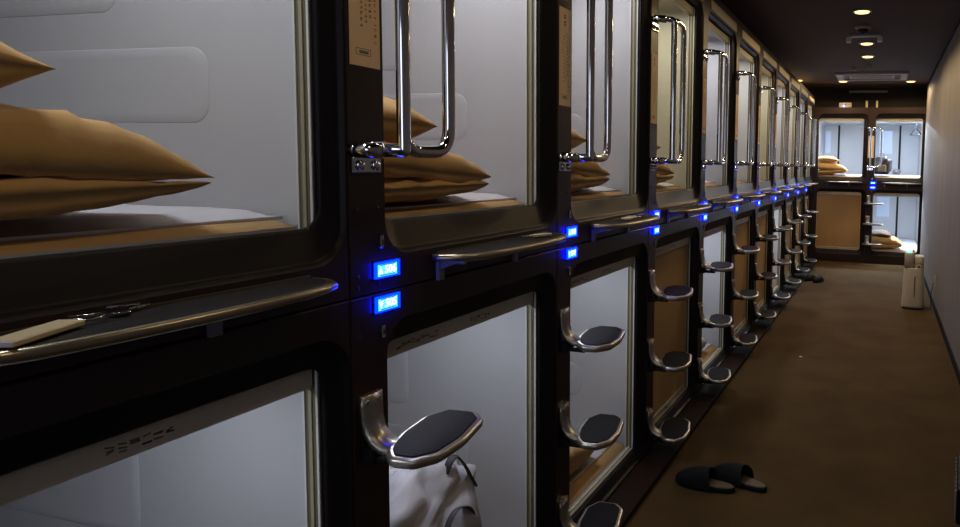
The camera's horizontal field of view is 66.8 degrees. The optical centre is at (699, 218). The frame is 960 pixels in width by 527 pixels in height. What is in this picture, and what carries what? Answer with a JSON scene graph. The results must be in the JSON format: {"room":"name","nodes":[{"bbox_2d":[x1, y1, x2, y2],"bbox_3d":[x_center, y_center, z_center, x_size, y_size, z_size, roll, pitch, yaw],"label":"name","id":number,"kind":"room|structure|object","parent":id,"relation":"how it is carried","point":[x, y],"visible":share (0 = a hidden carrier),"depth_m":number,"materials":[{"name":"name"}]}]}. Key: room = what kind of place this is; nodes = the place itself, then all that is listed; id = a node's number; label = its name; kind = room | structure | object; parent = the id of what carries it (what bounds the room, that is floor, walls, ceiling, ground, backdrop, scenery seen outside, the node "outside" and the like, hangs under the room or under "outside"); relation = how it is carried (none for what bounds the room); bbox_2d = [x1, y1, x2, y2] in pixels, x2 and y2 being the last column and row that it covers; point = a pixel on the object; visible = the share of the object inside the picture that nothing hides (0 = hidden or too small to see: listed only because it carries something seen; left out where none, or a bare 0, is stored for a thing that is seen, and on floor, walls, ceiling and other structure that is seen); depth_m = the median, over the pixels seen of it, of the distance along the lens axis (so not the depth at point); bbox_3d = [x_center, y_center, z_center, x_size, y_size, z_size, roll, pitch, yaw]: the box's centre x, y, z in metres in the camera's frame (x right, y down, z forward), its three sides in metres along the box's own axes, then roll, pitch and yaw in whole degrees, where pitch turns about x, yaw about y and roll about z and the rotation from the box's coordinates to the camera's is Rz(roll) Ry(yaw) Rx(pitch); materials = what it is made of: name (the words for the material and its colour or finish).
{"room":"capsule hotel corridor","nodes":[
{"label":"capsule hotel corridor","id":0,"kind":"room"},
{"bbox_2d":[624,260,959,526],"bbox_3d":[0.089,1.139,5.721,3.885,0.100,16.100,2,5,15],"label":"floor","id":1,"kind":"structure","parent":0,"point":[861,428],"depth_m":4.09,"materials":[{"name":"brown carpet"}]},
{"bbox_2d":[0,300,353,526],"bbox_3d":[-1.801,0.787,1.313,2.224,1.212,1.007,2,5,15],"label":"capsule","id":2,"kind":"object","parent":1,"relation":"on","point":[228,429],"visible":0.93,"depth_m":1.47,"materials":[{"name":"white plastic"}]},
{"bbox_2d":[0,0,348,383],"bbox_3d":[-1.809,-0.541,1.221,2.152,1.455,1.002,2,5,15],"label":"capsule","id":3,"kind":"object","parent":2,"relation":"on","point":[225,87],"visible":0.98,"depth_m":1.49,"materials":[{"name":"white plastic"}]},
{"bbox_2d":[0,303,149,347],"bbox_3d":[-0.883,0.146,0.964,0.053,0.010,0.254,0,5,-9],"label":"key","id":4,"kind":"object","parent":3,"relation":"on","point":[25,336],"visible":1,"depth_m":0.91,"materials":[{"name":"beige plastic"}]},
{"bbox_2d":[0,204,293,255],"bbox_3d":[-1.891,0.014,1.291,1.860,0.079,0.911,2,5,15],"label":"mattress","id":5,"kind":"object","parent":3,"relation":"in","point":[123,223],"visible":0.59,"depth_m":1.22,"materials":[{"name":"grey fabric"}]},
{"bbox_2d":[0,103,214,220],"bbox_3d":[-1.256,-0.100,1.059,0.537,0.224,0.615,2,5,15],"label":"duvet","id":6,"kind":"object","parent":5,"relation":"on","point":[53,162],"visible":1,"depth_m":1.07,"materials":[{"name":"beige fabric"}]},
{"bbox_2d":[0,41,54,88],"bbox_3d":[-1.249,-0.226,0.908,0.420,0.176,0.405,2,5,15],"label":"pillow","id":7,"kind":"object","parent":6,"relation":"on","point":[15,66],"visible":1,"depth_m":1.00,"materials":[{"name":"beige fabric"}]},
{"bbox_2d":[0,275,337,365],"bbox_3d":[-0.825,0.180,1.092,0.130,0.077,0.631,2,5,15],"label":"tray","id":8,"kind":"object","parent":3,"relation":"on","point":[178,315],"depth_m":1.07,"materials":[{"name":"grey plastic"}]},
{"bbox_2d":[320,250,555,526],"bbox_3d":[-1.541,0.718,2.266,2.224,1.212,1.007,2,5,15],"label":"capsule","id":9,"kind":"object","parent":1,"relation":"on","point":[463,363],"visible":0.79,"depth_m":2.44,"materials":[{"name":"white plastic"}]},
{"bbox_2d":[310,0,567,298],"bbox_3d":[-1.549,-0.611,2.174,2.152,1.455,1.002,2,5,15],"label":"capsule","id":10,"kind":"object","parent":9,"relation":"on","point":[483,72],"visible":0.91,"depth_m":2.34,"materials":[{"name":"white plastic"}]},
{"bbox_2d":[348,0,379,69],"bbox_3d":[-0.750,-0.515,1.515,0.001,0.350,0.092,2,5,15],"label":"notice","id":11,"kind":"object","parent":10,"relation":"attached to","point":[364,34],"visible":1,"depth_m":1.52,"materials":[{"name":"beige paper"}]},
{"bbox_2d":[385,192,523,217],"bbox_3d":[-1.631,-0.055,2.244,1.860,0.079,0.911,2,5,15],"label":"mattress","id":12,"kind":"object","parent":10,"relation":"in","point":[470,200],"visible":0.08,"depth_m":2.09,"materials":[{"name":"grey fabric"}]},
{"bbox_2d":[384,141,489,202],"bbox_3d":[-0.985,-0.141,1.982,0.497,0.180,0.560,2,5,15],"label":"duvet","id":13,"kind":"object","parent":12,"relation":"on","point":[407,179],"visible":0.35,"depth_m":1.90,"materials":[{"name":"beige fabric"}]},
{"bbox_2d":[383,97,437,143],"bbox_3d":[-0.997,-0.268,1.834,0.420,0.147,0.345,2,5,15],"label":"pillow","id":14,"kind":"object","parent":13,"relation":"on","point":[420,124],"visible":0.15,"depth_m":1.81,"materials":[{"name":"beige fabric"}]},
{"bbox_2d":[432,231,567,280],"bbox_3d":[-0.561,0.109,2.063,0.130,0.077,0.655,2,5,15],"label":"tray","id":15,"kind":"object","parent":10,"relation":"on","point":[464,255],"depth_m":1.95,"materials":[{"name":"grey"}]},
{"bbox_2d":[510,233,551,237],"bbox_3d":[-0.545,0.057,2.192,0.034,0.010,0.160,4,5,32],"label":"key","id":16,"kind":"object","parent":10,"relation":"on","point":[539,234],"visible":1,"depth_m":2.20,"materials":[{"name":"beige plastic"}]},
{"bbox_3d":[-1.657,1.228,2.345,1.860,0.079,0.911,2,5,15],"label":"mattress","id":17,"kind":"object","parent":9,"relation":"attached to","visible":0},
{"bbox_3d":[-1.124,1.134,2.212,0.550,0.191,0.750,2,5,15],"label":"duvet","id":18,"kind":"object","parent":17,"relation":"on","visible":0},
{"bbox_2d":[389,452,481,526],"bbox_3d":[-0.931,0.922,2.120,0.359,0.334,0.579,4,5,34],"label":"cloth bag","id":19,"kind":"object","parent":18,"relation":"on","point":[442,494],"visible":0.68,"depth_m":2.12,"materials":[{"name":"grey fabric"}]},
{"bbox_2d":[536,227,647,526],"bbox_3d":[-1.281,0.649,3.219,2.224,1.212,1.007,2,5,15],"label":"capsule","id":20,"kind":"object","parent":1,"relation":"on","point":[601,284],"visible":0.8,"depth_m":3.27,"materials":[{"name":"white plastic"}]},
{"bbox_2d":[569,440,624,505],"bbox_3d":[-1.397,1.159,3.298,1.860,0.079,0.911,2,5,15],"label":"mattress","id":21,"kind":"object","parent":20,"relation":"in","point":[581,478],"visible":0.03,"depth_m":3.17,"materials":[{"name":"grey fabric"}]},
{"bbox_2d":[570,447,593,474],"bbox_3d":[-0.793,1.061,3.026,0.500,0.177,0.600,2,5,15],"label":"duvet","id":22,"kind":"object","parent":21,"relation":"on","point":[578,456],"visible":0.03,"depth_m":3.01,"materials":[{"name":"beige fabric"}]},
{"bbox_2d":[556,0,659,248],"bbox_3d":[-1.289,-0.680,3.127,2.152,1.455,1.002,2,5,15],"label":"capsule","id":23,"kind":"object","parent":20,"relation":"on","point":[610,53],"visible":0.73,"depth_m":3.31,"materials":[{"name":"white plastic"}]},
{"bbox_2d":[559,5,570,106],"bbox_3d":[-0.490,-0.585,2.469,0.001,0.350,0.092,2,5,15],"label":"notice","id":24,"kind":"object","parent":23,"relation":"attached to","point":[564,14],"visible":1,"depth_m":2.47,"materials":[{"name":"beige paper"}]},
{"bbox_2d":[571,186,625,199],"bbox_3d":[-1.371,-0.124,3.197,1.860,0.079,0.911,2,5,15],"label":"mattress","id":25,"kind":"object","parent":23,"relation":"in","point":[598,191],"visible":0.05,"depth_m":3.12,"materials":[{"name":"grey fabric"}]},
{"bbox_2d":[571,161,609,191],"bbox_3d":[-0.725,-0.211,2.936,0.497,0.187,0.560,2,5,15],"label":"duvet","id":26,"kind":"object","parent":25,"relation":"on","point":[583,174],"visible":0.23,"depth_m":2.90,"materials":[{"name":"beige fabric"}]},
{"bbox_2d":[571,129,585,148],"bbox_3d":[-0.733,-0.337,2.802,0.420,0.142,0.375,2,5,15],"label":"pillow","id":27,"kind":"object","parent":26,"relation":"on","point":[576,139],"visible":0.12,"depth_m":2.82,"materials":[{"name":"beige fabric"}]},
{"bbox_2d":[591,213,659,241],"bbox_3d":[-0.301,0.040,3.016,0.130,0.077,0.655,2,5,15],"label":"tray","id":28,"kind":"object","parent":23,"relation":"on","point":[611,224],"depth_m":2.90,"materials":[{"name":"grey"}]},
{"bbox_2d":[621,215,643,219],"bbox_3d":[-0.298,-0.007,3.071,0.056,0.010,0.273,2,5,8],"label":"key","id":29,"kind":"object","parent":23,"relation":"on","point":[629,217],"visible":1,"depth_m":3.00,"materials":[{"name":"beige plastic"}]},
{"bbox_2d":[633,214,699,454],"bbox_3d":[-1.021,0.580,4.172,2.224,1.212,1.007,2,5,15],"label":"capsule","id":30,"kind":"object","parent":1,"relation":"on","point":[673,247],"visible":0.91,"depth_m":3.90,"materials":[{"name":"brown plastic"}]},
{"bbox_2d":[636,0,710,225],"bbox_3d":[-1.029,-0.749,4.081,2.152,1.455,1.002,2,5,15],"label":"capsule","id":31,"kind":"object","parent":30,"relation":"on","point":[677,26],"visible":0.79,"depth_m":4.24,"materials":[{"name":"brown plastic"}]},
{"bbox_2d":[651,52,657,123],"bbox_3d":[-0.231,-0.654,3.422,0.001,0.350,0.092,2,5,15],"label":"notice","id":32,"kind":"object","parent":31,"relation":"attached to","point":[654,66],"visible":1,"depth_m":3.42,"materials":[{"name":"beige paper"}]},
{"bbox_2d":[656,183,683,190],"bbox_3d":[-1.111,-0.194,4.151,1.860,0.079,0.911,2,5,15],"label":"mattress","id":33,"kind":"object","parent":31,"relation":"in","point":[659,186],"visible":0.02,"depth_m":4.13,"materials":[{"name":"grey fabric"}]},
{"bbox_2d":[656,164,673,183],"bbox_3d":[-0.465,-0.276,3.889,0.497,0.174,0.560,2,5,15],"label":"duvet","id":34,"kind":"object","parent":33,"relation":"on","point":[662,170],"visible":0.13,"depth_m":3.89,"materials":[{"name":"beige fabric"}]},
{"bbox_2d":[667,204,710,222],"bbox_3d":[-0.041,-0.029,3.969,0.130,0.077,0.655,2,5,15],"label":"tray","id":35,"kind":"object","parent":31,"relation":"on","point":[674,211],"depth_m":3.84,"materials":[{"name":"grey"}]},
{"bbox_2d":[693,204,711,205],"bbox_3d":[-0.013,-0.081,4.096,0.188,0.010,0.039,-2,5,-32],"label":"key","id":36,"kind":"object","parent":31,"relation":"on","point":[693,204],"visible":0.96,"depth_m":4.10,"materials":[{"name":"silver plastic"}]},
{"bbox_2d":[675,466,734,493],"bbox_3d":[0.024,1.233,3.237,0.302,0.096,0.119,3,5,21],"label":"slipper","id":37,"kind":"object","parent":1,"relation":"on","point":[703,478],"visible":1,"depth_m":3.21,"materials":[{"name":"black fabric"}]},
{"bbox_2d":[607,260,817,526],"bbox_3d":[0.428,1.069,5.859,0.138,0.029,10.833,2,5,15],"label":"plinth","id":38,"kind":"object","parent":1,"relation":"on","point":[631,493],"visible":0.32,"depth_m":3.77,"materials":[{"name":"brown wood"}]},
{"bbox_2d":[696,206,733,393],"bbox_3d":[-0.761,0.510,5.125,2.224,1.212,1.007,2,5,15],"label":"capsule","id":39,"kind":"object","parent":1,"relation":"on","point":[715,230],"visible":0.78,"depth_m":5.21,"materials":[{"name":"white plastic"}]},
{"bbox_2d":[701,343,717,363],"bbox_3d":[-0.877,1.020,5.204,1.860,0.079,0.911,2,5,15],"label":"mattress","id":40,"kind":"object","parent":39,"relation":"in","point":[707,351],"visible":0.02,"depth_m":5.22,"materials":[{"name":"grey fabric"}]},
{"bbox_2d":[702,337,706,349],"bbox_3d":[-0.197,0.935,4.985,0.380,0.154,0.520,2,5,15],"label":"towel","id":41,"kind":"object","parent":40,"relation":"on","point":[704,342],"visible":0.03,"depth_m":5.09,"materials":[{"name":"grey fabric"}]},
{"bbox_2d":[700,0,742,213],"bbox_3d":[-0.769,-0.818,5.034,2.152,1.455,1.002,2,5,15],"label":"capsule","id":42,"kind":"object","parent":39,"relation":"on","point":[719,50],"visible":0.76,"depth_m":5.08,"materials":[{"name":"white plastic"}]},
{"bbox_2d":[702,78,706,133],"bbox_3d":[0.029,-0.723,4.375,0.001,0.350,0.092,2,5,15],"label":"notice","id":43,"kind":"object","parent":42,"relation":"attached to","point":[704,79],"visible":1,"depth_m":4.37,"materials":[{"name":"beige paper"}]},
{"bbox_2d":[705,180,718,185],"bbox_3d":[-0.851,-0.263,5.104,1.860,0.079,0.911,2,5,15],"label":"mattress","id":44,"kind":"object","parent":42,"relation":"in","point":[707,183],"visible":0.02,"depth_m":5.16,"materials":[{"name":"grey fabric"}]},
{"bbox_2d":[712,197,742,211],"bbox_3d":[0.219,-0.099,4.922,0.130,0.077,0.655,2,5,15],"label":"tray","id":45,"kind":"object","parent":42,"relation":"on","point":[717,202],"depth_m":4.81,"materials":[{"name":"grey"}]},
{"bbox_2d":[714,462,766,492],"bbox_3d":[0.191,1.233,3.279,0.302,0.096,0.119,4,5,36],"label":"slipper","id":46,"kind":"object","parent":1,"relation":"on","point":[740,475],"visible":0.9,"depth_m":3.25,"materials":[{"name":"black fabric"}]},
{"bbox_2d":[729,201,759,354],"bbox_3d":[-0.501,0.441,6.079,2.224,1.212,1.007,2,5,15],"label":"capsule","id":47,"kind":"object","parent":1,"relation":"on","point":[744,249],"visible":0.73,"depth_m":5.90,"materials":[{"name":"brown plastic"}]},
{"bbox_2d":[733,18,765,205],"bbox_3d":[-0.509,-0.887,5.987,2.152,1.455,1.002,2,5,15],"label":"capsule","id":48,"kind":"object","parent":47,"relation":"on","point":[747,66],"visible":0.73,"depth_m":5.94,"materials":[{"name":"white plastic"}]},
{"bbox_2d":[735,94,738,139],"bbox_3d":[0.289,-0.792,5.328,0.001,0.350,0.092,2,5,15],"label":"notice","id":49,"kind":"object","parent":48,"relation":"attached to","point":[737,96],"visible":1,"depth_m":5.33,"materials":[{"name":"beige paper"}]},
{"bbox_2d":[741,193,765,204],"bbox_3d":[0.479,-0.168,5.876,0.130,0.077,0.655,2,5,15],"label":"tray","id":50,"kind":"object","parent":48,"relation":"on","point":[747,197],"depth_m":5.75,"materials":[{"name":"grey"}]},
{"bbox_2d":[753,196,778,325],"bbox_3d":[-0.241,0.372,7.032,2.224,1.212,1.007,2,5,15],"label":"capsule","id":51,"kind":"object","parent":1,"relation":"on","point":[763,275],"visible":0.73,"depth_m":6.91,"materials":[{"name":"brown plastic"}]},
{"bbox_2d":[756,41,781,199],"bbox_3d":[-0.249,-0.957,6.940,2.152,1.455,1.002,2,5,15],"label":"capsule","id":52,"kind":"object","parent":51,"relation":"on","point":[767,80],"visible":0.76,"depth_m":6.87,"materials":[{"name":"brown plastic"}]},
{"bbox_2d":[758,106,760,143],"bbox_3d":[0.549,-0.862,6.281,0.001,0.350,0.092,2,5,15],"label":"notice","id":53,"kind":"object","parent":52,"relation":"attached to","point":[759,106],"visible":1,"depth_m":6.28,"materials":[{"name":"beige paper"}]},
{"bbox_2d":[762,190,781,199],"bbox_3d":[0.739,-0.237,6.829,0.130,0.077,0.655,2,5,15],"label":"tray","id":54,"kind":"object","parent":52,"relation":"on","point":[769,193],"depth_m":6.72,"materials":[{"name":"grey"}]},
{"bbox_2d":[770,193,792,305],"bbox_3d":[0.018,0.302,7.985,2.224,1.212,1.007,2,5,15],"label":"capsule","id":55,"kind":"object","parent":1,"relation":"on","point":[779,228],"visible":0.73,"depth_m":8.13,"materials":[{"name":"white plastic"}]},
{"bbox_2d":[773,59,793,195],"bbox_3d":[0.011,-1.026,7.893,2.152,1.455,1.002,2,5,15],"label":"capsule","id":56,"kind":"object","parent":55,"relation":"on","point":[782,111],"visible":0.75,"depth_m":7.86,"materials":[{"name":"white plastic"}]},
{"bbox_2d":[775,114,776,146],"bbox_3d":[0.809,-0.931,7.234,0.001,0.350,0.092,2,5,15],"label":"notice","id":57,"kind":"object","parent":56,"relation":"attached to","point":[776,114],"visible":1,"depth_m":7.23,"materials":[{"name":"beige paper"}]},
{"bbox_2d":[778,187,793,195],"bbox_3d":[0.999,-0.306,7.782,0.130,0.077,0.655,2,5,15],"label":"tray","id":58,"kind":"object","parent":56,"relation":"on","point":[783,189],"depth_m":7.68,"materials":[{"name":"grey"}]},
{"bbox_2d":[783,191,802,289],"bbox_3d":[0.278,0.233,8.938,2.224,1.212,1.007,2,5,15],"label":"capsule","id":59,"kind":"object","parent":1,"relation":"on","point":[790,216],"visible":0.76,"depth_m":8.86,"materials":[{"name":"brown plastic"}]},
{"bbox_2d":[786,72,803,192],"bbox_3d":[0.271,-1.095,8.846,2.152,1.455,1.002,2,5,15],"label":"capsule","id":60,"kind":"object","parent":59,"relation":"on","point":[794,83],"visible":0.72,"depth_m":8.92,"materials":[{"name":"brown plastic"}]},
{"bbox_2d":[790,185,803,192],"bbox_3d":[1.259,-0.376,8.735,0.130,0.077,0.655,2,5,15],"label":"tray","id":61,"kind":"object","parent":60,"relation":"on","point":[795,187],"depth_m":8.62,"materials":[{"name":"grey metal"}]},
{"bbox_2d":[794,189,811,276],"bbox_3d":[0.538,0.164,9.891,2.224,1.212,1.007,2,5,15],"label":"capsule","id":62,"kind":"object","parent":1,"relation":"on","point":[800,194],"visible":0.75,"depth_m":9.81,"materials":[{"name":"brown plastic"}]},
{"bbox_2d":[797,82,811,189],"bbox_3d":[0.531,-1.165,9.800,2.152,1.455,1.002,2,5,15],"label":"capsule","id":63,"kind":"object","parent":62,"relation":"on","point":[804,122],"visible":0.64,"depth_m":9.90,"materials":[{"name":"brown plastic"}]},
{"bbox_2d":[804,274,814,280],"bbox_3d":[1.508,0.800,9.227,0.106,0.086,0.270,5,6,42],"label":"slipper","id":64,"kind":"object","parent":1,"relation":"on","point":[810,277],"visible":0.88,"depth_m":9.16,"materials":[{"name":"black"}]},
{"bbox_2d":[802,187,818,266],"bbox_3d":[0.798,0.095,10.844,2.224,1.212,1.007,2,5,15],"label":"capsule","id":65,"kind":"object","parent":1,"relation":"on","point":[808,191],"visible":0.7,"depth_m":10.76,"materials":[{"name":"brown plastic"}]},
{"bbox_2d":[805,91,817,187],"bbox_3d":[0.791,-1.234,10.753,2.152,1.455,1.002,2,5,15],"label":"capsule","id":66,"kind":"object","parent":65,"relation":"on","point":[811,99],"visible":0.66,"depth_m":10.81,"materials":[{"name":"brown plastic"}]},
{"bbox_2d":[813,275,823,282],"bbox_3d":[1.595,0.811,9.111,0.106,0.086,0.270,4,6,36],"label":"slipper","id":67,"kind":"object","parent":1,"relation":"on","point":[819,278],"visible":1,"depth_m":9.04,"materials":[{"name":"black fabric"}]},
{"bbox_2d":[809,184,866,262],"bbox_3d":[2.497,0.010,12.061,0.898,1.260,2.022,2,5,15],"label":"capsule","id":68,"kind":"object","parent":1,"relation":"on","point":[839,228],"visible":0.85,"depth_m":11.13,"materials":[{"name":"brown plastic"}]},
{"bbox_2d":[812,108,869,185],"bbox_3d":[2.505,-1.221,11.902,0.898,1.260,2.152,2,5,15],"label":"capsule","id":69,"kind":"object","parent":68,"relation":"on","point":[842,134],"visible":0.89,"depth_m":12.44,"materials":[{"name":"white plastic"}]},
{"bbox_2d":[818,174,861,176],"bbox_3d":[2.515,-0.745,12.013,0.828,0.079,1.860,2,5,15],"label":"mattress","id":70,"kind":"object","parent":69,"relation":"in","point":[835,175],"visible":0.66,"depth_m":11.19,"materials":[{"name":"grey fabric"}]},
{"bbox_2d":[818,163,847,174],"bbox_3d":[2.207,-0.837,11.396,0.541,0.214,0.537,2,5,15],"label":"duvet","id":71,"kind":"object","parent":70,"relation":"on","point":[825,168],"visible":0.8,"depth_m":11.15,"materials":[{"name":"beige fabric"}]},
{"bbox_2d":[819,156,839,163],"bbox_3d":[2.133,-0.976,11.363,0.385,0.133,0.420,2,5,15],"label":"pillow","id":72,"kind":"object","parent":71,"relation":"on","point":[822,159],"visible":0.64,"depth_m":11.18,"materials":[{"name":"beige fabric"}]},
{"bbox_2d":[825,181,861,185],"bbox_3d":[2.311,-0.558,10.953,0.597,0.077,0.130,2,5,15],"label":"tray","id":73,"kind":"object","parent":69,"relation":"on","point":[848,183],"depth_m":10.97,"materials":[{"name":"grey"}]},
{"bbox_2d":[862,185,922,264],"bbox_3d":[3.325,0.052,11.733,0.927,1.260,2.224,2,5,15],"label":"capsule","id":74,"kind":"object","parent":1,"relation":"on","point":[897,210],"visible":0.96,"depth_m":11.00,"materials":[{"name":"brown plastic"}]},
{"bbox_2d":[872,238,916,251],"bbox_3d":[3.360,0.469,11.871,0.828,0.079,1.860,2,5,15],"label":"mattress","id":75,"kind":"object","parent":74,"relation":"in","point":[907,244],"visible":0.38,"depth_m":11.21,"materials":[{"name":"grey fabric"}]},
{"bbox_2d":[872,236,901,247],"bbox_3d":[3.063,0.381,11.250,0.566,0.211,0.537,2,5,15],"label":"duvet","id":76,"kind":"object","parent":75,"relation":"on","point":[889,242],"visible":0.7,"depth_m":11.00,"materials":[{"name":"beige fabric"}]},
{"bbox_2d":[872,229,891,237],"bbox_3d":[2.978,0.260,11.222,0.385,0.140,0.420,2,5,15],"label":"pillow","id":77,"kind":"object","parent":76,"relation":"on","point":[879,233],"visible":0.71,"depth_m":11.04,"materials":[{"name":"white fabric"}]},
{"bbox_2d":[866,107,925,187],"bbox_3d":[3.362,-1.186,11.671,0.921,1.260,2.152,2,5,15],"label":"capsule","id":78,"kind":"object","parent":74,"relation":"on","point":[891,128],"visible":0.93,"depth_m":12.07,"materials":[{"name":"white plastic"}]},
{"bbox_2d":[868,136,873,157],"bbox_3d":[2.737,-1.141,10.863,0.092,0.350,0.001,2,5,15],"label":"notice","id":79,"kind":"object","parent":78,"relation":"attached to","point":[872,151],"visible":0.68,"depth_m":10.86,"materials":[{"name":"beige paper"}]},
{"bbox_2d":[875,174,919,177],"bbox_3d":[3.384,-0.709,11.778,0.828,0.079,1.860,2,5,15],"label":"mattress","id":80,"kind":"object","parent":78,"relation":"in","point":[876,175],"visible":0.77,"depth_m":10.95,"materials":[{"name":"grey fabric"}]},
{"bbox_2d":[875,153,891,173],"bbox_3d":[2.971,-0.888,11.073,0.326,0.338,0.252,2,5,15],"label":"backpack","id":81,"kind":"object","parent":80,"relation":"on","point":[886,166],"visible":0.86,"depth_m":10.98,"materials":[{"name":"fabric"}]},
{"bbox_2d":[892,169,900,174],"bbox_3d":[3.373,-0.798,11.650,0.142,0.102,0.156,2,5,15],"label":"pouch","id":82,"kind":"object","parent":80,"relation":"on","point":[895,171],"visible":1,"depth_m":11.60,"materials":[{"name":"fabric"}]},
{"bbox_2d":[882,182,920,187],"bbox_3d":[3.179,-0.522,10.719,0.597,0.077,0.130,2,5,15],"label":"tray","id":83,"kind":"object","parent":78,"relation":"on","point":[906,184],"depth_m":10.75,"materials":[{"name":"grey metal"}]},
{"bbox_2d":[901,249,923,309],"bbox_3d":[2.363,0.666,7.508,0.242,0.655,0.238,3,5,17],"label":"humidifier","id":84,"kind":"object","parent":1,"relation":"on","point":[912,298],"visible":1,"depth_m":7.41,"materials":[{"name":"white plastic"}]},
{"bbox_2d":[954,454,959,523],"bbox_3d":[1.257,1.240,3.094,0.177,0.154,0.400,3,5,21],"label":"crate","id":85,"kind":"object","parent":1,"relation":"on","point":[957,468],"visible":1,"depth_m":2.95,"materials":[{"name":"black plastic"}]},
{"bbox_2d":[685,0,959,98],"bbox_3d":[0.148,-1.801,5.492,3.885,0.100,16.100,2,5,15],"label":"ceiling","id":86,"kind":"structure","parent":0,"point":[808,37],"depth_m":6.74,"materials":[{"name":"black paint"}]},
{"bbox_2d":[852,9,871,13],"bbox_3d":[1.364,-1.734,5.715,0.164,0.018,0.164,2,5,15],"label":"recessed light","id":87,"kind":"object","parent":86,"relation":"in","point":[857,11],"visible":1,"depth_m":5.68,"materials":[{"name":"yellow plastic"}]},
{"bbox_2d":[855,25,871,33],"bbox_3d":[1.522,-1.753,6.336,0.150,0.072,0.150,2,5,15],"label":"smoke detector","id":88,"kind":"object","parent":86,"relation":"attached to","point":[862,29],"visible":1,"depth_m":6.29,"materials":[{"name":"grey plastic"}]},
{"bbox_2d":[846,34,882,42],"bbox_3d":[1.626,-1.779,6.716,0.348,0.074,0.090,2,5,15],"label":"emergency light","id":89,"kind":"object","parent":86,"relation":"attached to","point":[879,37],"visible":1,"depth_m":6.70,"materials":[{"name":"grey plastic"}]},
{"bbox_2d":[859,42,874,44],"bbox_3d":[1.761,-1.840,7.169,0.164,0.018,0.164,2,5,15],"label":"recessed light","id":90,"kind":"object","parent":86,"relation":"in","point":[860,43],"visible":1,"depth_m":7.13,"materials":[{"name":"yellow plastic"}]},
{"bbox_2d":[861,55,874,57],"bbox_3d":[1.977,-1.901,7.999,0.164,0.018,0.164,2,5,15],"label":"recessed light","id":91,"kind":"object","parent":86,"relation":"in","point":[862,56],"visible":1,"depth_m":7.96,"materials":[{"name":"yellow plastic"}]},
{"bbox_2d":[835,71,908,80],"bbox_3d":[2.437,-2.011,9.632,0.980,0.034,0.720,2,5,15],"label":"air conditioner","id":92,"kind":"object","parent":86,"relation":"attached to","point":[889,75],"visible":1,"depth_m":9.49,"materials":[{"name":"grey plastic"}]},
{"bbox_2d":[849,75,894,79],"bbox_3d":[2.437,-2.003,9.632,0.620,0.019,0.380,2,5,15],"label":"grille","id":93,"kind":"object","parent":92,"relation":"attached to","point":[852,77],"depth_m":9.58,"materials":[{"name":"grey plastic"}]},
{"bbox_2d":[803,88,926,109],"bbox_3d":[2.790,-1.971,11.225,2.185,0.347,0.040,2,5,15],"label":"wall","id":94,"kind":"structure","parent":0,"point":[895,97],"depth_m":11.20,"materials":[{"name":"black paint"}]},
{"bbox_2d":[839,103,851,107],"bbox_3d":[2.363,-1.831,11.037,0.200,0.085,0.127,2,5,15],"label":"router","id":95,"kind":"object","parent":94,"relation":"attached to","point":[841,105],"visible":0.93,"depth_m":10.98,"materials":[{"name":"grey plastic"}]},
{"bbox_2d":[849,90,887,92],"bbox_3d":[2.774,-2.087,11.185,0.615,0.037,0.026,2,5,15],"label":"wall bar","id":96,"kind":"object","parent":94,"relation":"attached to","point":[853,91],"visible":1,"depth_m":11.17,"materials":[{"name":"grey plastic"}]},
{"bbox_2d":[920,24,959,369],"bbox_3d":[1.746,-0.173,4.006,0.100,2.850,13.852,2,5,15],"label":"wall","id":97,"kind":"structure","parent":0,"point":[940,219],"depth_m":6.88,"materials":[{"name":"paint"}]},
{"bbox_2d":[924,275,959,384],"bbox_3d":[1.664,1.210,4.129,0.012,0.070,13.851,2,5,15],"label":"baseboard","id":98,"kind":"structure","parent":97,"relation":"attached to","point":[953,360],"depth_m":6.07,"materials":[{"name":"black"}]},
{"bbox_2d":[927,18,959,85],"bbox_3d":[1.720,-1.581,3.911,0.012,0.030,13.851,2,5,15],"label":"trim","id":99,"kind":"structure","parent":97,"relation":"attached to","point":[958,22],"depth_m":7.23,"materials":[{"name":"black"}]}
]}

